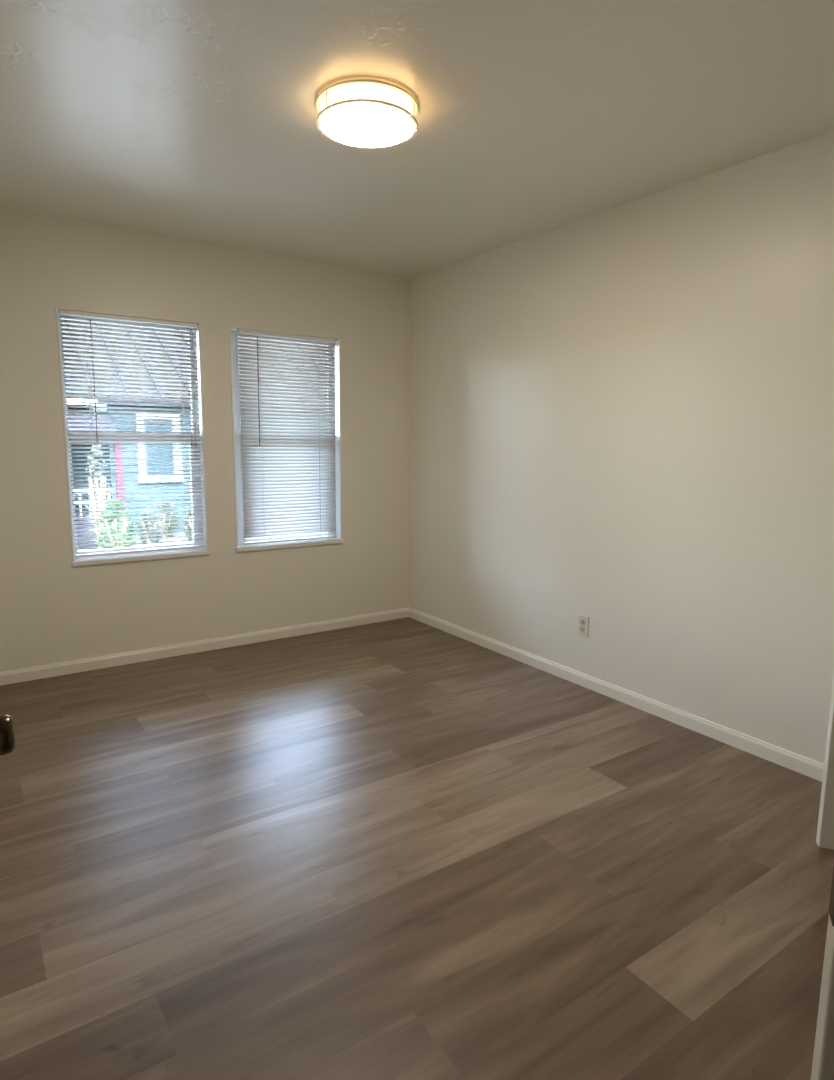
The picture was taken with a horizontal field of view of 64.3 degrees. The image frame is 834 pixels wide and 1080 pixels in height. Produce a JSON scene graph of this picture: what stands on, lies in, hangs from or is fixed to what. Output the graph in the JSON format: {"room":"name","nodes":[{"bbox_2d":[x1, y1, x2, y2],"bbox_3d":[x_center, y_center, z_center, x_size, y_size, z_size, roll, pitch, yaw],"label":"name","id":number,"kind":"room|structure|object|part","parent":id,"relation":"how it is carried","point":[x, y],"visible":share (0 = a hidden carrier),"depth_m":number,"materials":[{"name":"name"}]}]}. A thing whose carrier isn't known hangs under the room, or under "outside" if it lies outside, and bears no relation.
{"room":"empty bedroom","nodes":[
{"label":"empty bedroom","id":0,"kind":"room"},
{"bbox_2d":[0,714,14,755],"bbox_3d":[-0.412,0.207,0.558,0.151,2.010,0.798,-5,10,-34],"label":"door handle","id":1,"kind":"object","parent":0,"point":[7,743],"depth_m":0.87,"materials":[{"name":"brown metal"}]},
{"bbox_2d":[0,206,411,671],"bbox_3d":[-1.576,-0.454,3.895,3.840,2.540,0.140,-5,10,-34],"label":"wall","id":2,"kind":"structure","parent":0,"point":[52,611],"depth_m":3.96,"materials":[{"name":"white paint"}]},
{"bbox_2d":[55,307,209,566],"bbox_3d":[-1.620,-0.571,3.830,0.764,1.378,0.146,-5,10,-34],"label":"window","id":3,"kind":"structure","parent":2,"relation":"in","point":[130,557],"depth_m":3.89,"materials":[{"name":"white plastic"}]},
{"bbox_3d":[-1.648,-0.915,3.826,0.730,0.682,0.025,-5,10,-34],"label":"sash","id":4,"kind":"part","parent":3,"relation":"part of","materials":[{"name":"white plastic"}]},
{"bbox_2d":[59,310,204,557],"bbox_3d":[-1.595,-0.584,3.794,0.714,1.326,0.041,-5,10,-34],"label":"window blind","id":5,"kind":"object","parent":3,"relation":"attached to","point":[65,312],"visible":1,"depth_m":3.77,"materials":[{"name":"white plastic"}]},
{"bbox_3d":[-1.794,-0.561,3.666,0.003,1.287,0.030,-5,10,-34],"label":"ladder cord","id":6,"kind":"part","parent":5,"relation":"part of","materials":[{"name":"white fabric"}]},
{"bbox_3d":[-1.603,0.064,3.894,0.714,0.014,0.024,-5,10,-34],"label":"rail","id":7,"kind":"part","parent":5,"relation":"part of","materials":[{"name":"white plastic"}]},
{"bbox_3d":[-1.381,-0.599,3.946,0.003,1.287,0.030,-5,10,-34],"label":"ladder cord","id":8,"kind":"part","parent":5,"relation":"part of","materials":[{"name":"white fabric"}]},
{"bbox_3d":[-1.339,-0.899,3.907,0.008,0.693,0.009,-1,9,-12],"label":"lift cord","id":9,"kind":"part","parent":5,"relation":"part of","materials":[{"name":"white fabric"}]},
{"bbox_3d":[-1.319,-0.901,3.921,0.008,0.693,0.009,-1,9,-12],"label":"lift cord","id":10,"kind":"part","parent":5,"relation":"part of","materials":[{"name":"white fabric"}]},
{"bbox_3d":[-1.638,-0.273,3.897,0.730,0.710,0.025,-5,10,-34],"label":"sash","id":11,"kind":"part","parent":3,"relation":"part of","materials":[{"name":"white plastic"}]},
{"bbox_3d":[-1.626,0.096,3.929,0.764,0.030,0.146,-5,10,-34],"label":"sill","id":12,"kind":"part","parent":3,"relation":"part of","materials":[{"name":"white plastic"}]},
{"bbox_2d":[0,608,408,685],"bbox_3d":[-1.213,0.649,4.222,2.800,0.070,0.013,-5,10,-34],"label":"baseboard","id":13,"kind":"structure","parent":2,"relation":"attached to","point":[75,666],"depth_m":4.08,"materials":[{"name":"white paint"}]},
{"bbox_2d":[229,327,342,551],"bbox_3d":[-0.857,-0.638,4.346,0.763,1.374,0.146,-5,10,-34],"label":"window","id":14,"kind":"structure","parent":2,"relation":"in","point":[233,335],"depth_m":4.28,"materials":[{"name":"white plastic"}]},
{"bbox_3d":[-0.885,-0.983,4.342,0.729,0.678,0.025,-5,10,-34],"label":"sash","id":15,"kind":"part","parent":14,"relation":"part of","materials":[{"name":"white plastic"}]},
{"bbox_3d":[-0.876,-0.342,4.413,0.729,0.710,0.025,-5,10,-34],"label":"sash","id":16,"kind":"part","parent":14,"relation":"part of","materials":[{"name":"white plastic"}]},
{"bbox_2d":[237,329,336,544],"bbox_3d":[-0.823,-0.649,4.317,0.659,1.328,0.041,-5,10,-34],"label":"window blind","id":17,"kind":"object","parent":14,"relation":"attached to","point":[282,516],"visible":1,"depth_m":4.31,"materials":[{"name":"white plastic"}]},
{"bbox_3d":[-0.986,-0.629,4.213,0.003,1.289,0.030,-5,10,-34],"label":"ladder cord","id":18,"kind":"part","parent":17,"relation":"part of","materials":[{"name":"white fabric"}]},
{"bbox_3d":[-0.832,-0.001,4.417,0.659,0.014,0.024,-5,10,-34],"label":"rail","id":19,"kind":"part","parent":17,"relation":"part of","materials":[{"name":"white plastic"}]},
{"bbox_3d":[-0.658,-0.659,4.436,0.003,1.289,0.030,-5,10,-34],"label":"ladder cord","id":20,"kind":"part","parent":17,"relation":"part of","materials":[{"name":"white fabric"}]},
{"bbox_3d":[-0.864,0.027,4.445,0.763,0.030,0.146,-5,10,-34],"label":"sill","id":21,"kind":"part","parent":14,"relation":"part of","materials":[{"name":"white plastic"}]},
{"bbox_2d":[0,617,833,1079],"bbox_3d":[0.059,1.071,1.682,3.600,0.001,5.700,-5,10,-34],"label":"floor","id":22,"kind":"structure","parent":0,"point":[407,848],"depth_m":2.00,"materials":[{"name":"brown wood"}]},
{"bbox_2d":[811,866,833,1079],"bbox_3d":[0.787,0.235,0.444,0.852,2.010,0.183,4,9,23],"label":"door","id":23,"kind":"structure","parent":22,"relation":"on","point":[823,1056],"depth_m":0.63,"materials":[{"name":"white paint"}]},
{"bbox_3d":[0.395,0.335,0.628,0.002,0.052,0.022,4,9,23],"label":"latch plate","id":24,"kind":"part","parent":23,"relation":"part of","materials":[{"name":"metal"}]},
{"bbox_2d":[0,0,833,277],"bbox_3d":[0.076,-1.403,1.325,3.840,0.120,5.960,-5,10,-34],"label":"ceiling","id":25,"kind":"structure","parent":0,"point":[186,119],"depth_m":2.29,"materials":[{"name":"white paint"}]},
{"bbox_2d":[316,79,417,148],"bbox_3d":[-0.170,-1.443,2.263,0.345,0.080,0.345,-5,10,-34],"label":"ceiling lamp","id":26,"kind":"object","parent":25,"relation":"attached to","point":[370,114],"visible":1,"depth_m":2.19,"materials":[{"name":"white glass"}]},
{"bbox_3d":[-0.292,-1.430,2.152,0.005,0.044,0.005,-1,9,-12],"label":"post","id":27,"kind":"part","parent":26,"relation":"part of","materials":[{"name":"gold metal"}]},
{"bbox_2d":[409,130,833,763],"bbox_3d":[1.640,-0.218,2.501,0.120,2.540,5.820,-5,10,-34],"label":"wall","id":28,"kind":"structure","parent":0,"point":[622,416],"depth_m":3.12,"materials":[{"name":"white paint"}]},
{"bbox_2d":[577,614,588,636],"bbox_3d":[0.894,0.462,3.579,0.009,0.115,0.072,-5,10,-34],"label":"wall outlet","id":29,"kind":"object","parent":28,"relation":"attached to","point":[583,621],"visible":1,"depth_m":3.57,"materials":[{"name":"beige plastic"}]},
{"bbox_2d":[409,608,823,781],"bbox_3d":[0.983,0.778,3.487,0.013,0.070,3.720,-5,10,-34],"label":"baseboard","id":30,"kind":"structure","parent":28,"relation":"attached to","point":[806,766],"depth_m":3.26,"materials":[{"name":"white paint"}]},
{"bbox_3d":[1.494,-0.051,1.361,1.420,2.540,0.120,-5,10,-34],"label":"wall","id":31,"kind":"structure","parent":0,"visible":0},
{"bbox_2d":[816,675,833,848],"bbox_3d":[1.642,0.026,1.904,0.691,2.008,0.093,3,9,16],"label":"door","id":32,"kind":"structure","parent":31,"relation":"in","point":[825,829],"depth_m":2.13,"materials":[{"name":"white paint"}]},
{"label":"outside","id":33,"kind":"structure","parent":0,"visible":0},
{"bbox_2d":[78,532,192,550],"bbox_3d":[-7.214,-1.130,20.733,34.000,0.150,33.840,-5,10,-34],"label":"ground","id":34,"kind":"structure","parent":33,"point":[175,535],"depth_m":12.56,"materials":[{"name":"white"}]},
{"bbox_2d":[84,445,110,548],"bbox_3d":[-5.331,-0.693,11.113,0.449,1.835,0.443,-5,10,-34],"label":"shrub","id":35,"kind":"object","parent":34,"relation":"on","point":[105,485],"visible":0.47,"depth_m":11.07,"materials":[{"name":"green plant"}]},
{"bbox_3d":[-5.333,-0.411,11.168,0.251,1.262,0.257,-5,10,-34],"label":"stem","id":36,"kind":"part","parent":35,"relation":"part of","materials":[{"name":"white"}]},
{"bbox_2d":[94,497,137,548],"bbox_3d":[-4.786,-0.188,10.578,0.647,1.007,0.604,-5,10,-34],"label":"leafy bush","id":37,"kind":"object","parent":34,"relation":"on","point":[108,501],"visible":0.62,"depth_m":10.50,"materials":[{"name":"green plant"}]},
{"bbox_3d":[-4.781,-0.022,10.605,0.365,0.670,0.350,-5,10,-34],"label":"stem","id":38,"kind":"part","parent":37,"relation":"part of","materials":[{"name":"green plant"}]},
{"bbox_2d":[133,506,164,543],"bbox_3d":[-4.934,-0.248,12.231,0.606,0.810,0.535,-5,10,-34],"label":"spiky plant","id":39,"kind":"object","parent":34,"relation":"on","point":[144,511],"visible":0.59,"depth_m":12.18,"materials":[{"name":"green plant"}]},
{"bbox_2d":[148,498,182,537],"bbox_3d":[-4.942,-0.413,13.055,0.668,0.917,0.606,-5,10,-34],"label":"spiky plant","id":40,"kind":"object","parent":34,"relation":"on","point":[164,506],"visible":0.42,"depth_m":13.00,"materials":[{"name":"green plant"}]},
{"bbox_2d":[180,505,192,539],"bbox_3d":[-4.224,-0.304,12.664,0.614,0.841,0.573,-5,10,-34],"label":"spiky plant","id":41,"kind":"object","parent":34,"relation":"on","point":[186,516],"visible":0.14,"depth_m":12.55,"materials":[{"name":"green plant"}]},
{"bbox_2d":[62,319,327,549],"bbox_3d":[-5.794,-3.252,14.858,14.500,5.792,6.300,-5,10,-34],"label":"outdoor view","id":42,"kind":"structure","parent":34,"relation":"on","point":[74,408],"depth_m":13.37,"materials":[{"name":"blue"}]},
{"bbox_3d":[-6.431,-0.622,11.633,2.050,0.520,0.050,-5,10,-34],"label":"porch railing","id":43,"kind":"part","parent":42,"relation":"part of","materials":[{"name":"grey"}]},
{"bbox_3d":[-5.415,-1.114,12.087,0.170,1.620,0.170,-5,10,-34],"label":"porch post","id":44,"kind":"part","parent":42,"relation":"part of","materials":[{"name":"pink paint"}]},
{"bbox_3d":[-5.178,-1.855,13.320,0.550,1.130,0.013,-5,10,-34],"label":"pane","id":45,"kind":"part","parent":42,"relation":"part of","materials":[{"name":"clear glass"}]},
{"bbox_3d":[-5.158,-1.848,13.309,0.870,1.400,0.080,-5,10,-34],"label":"window trim","id":46,"kind":"part","parent":42,"relation":"part of","materials":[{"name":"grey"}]}
]}

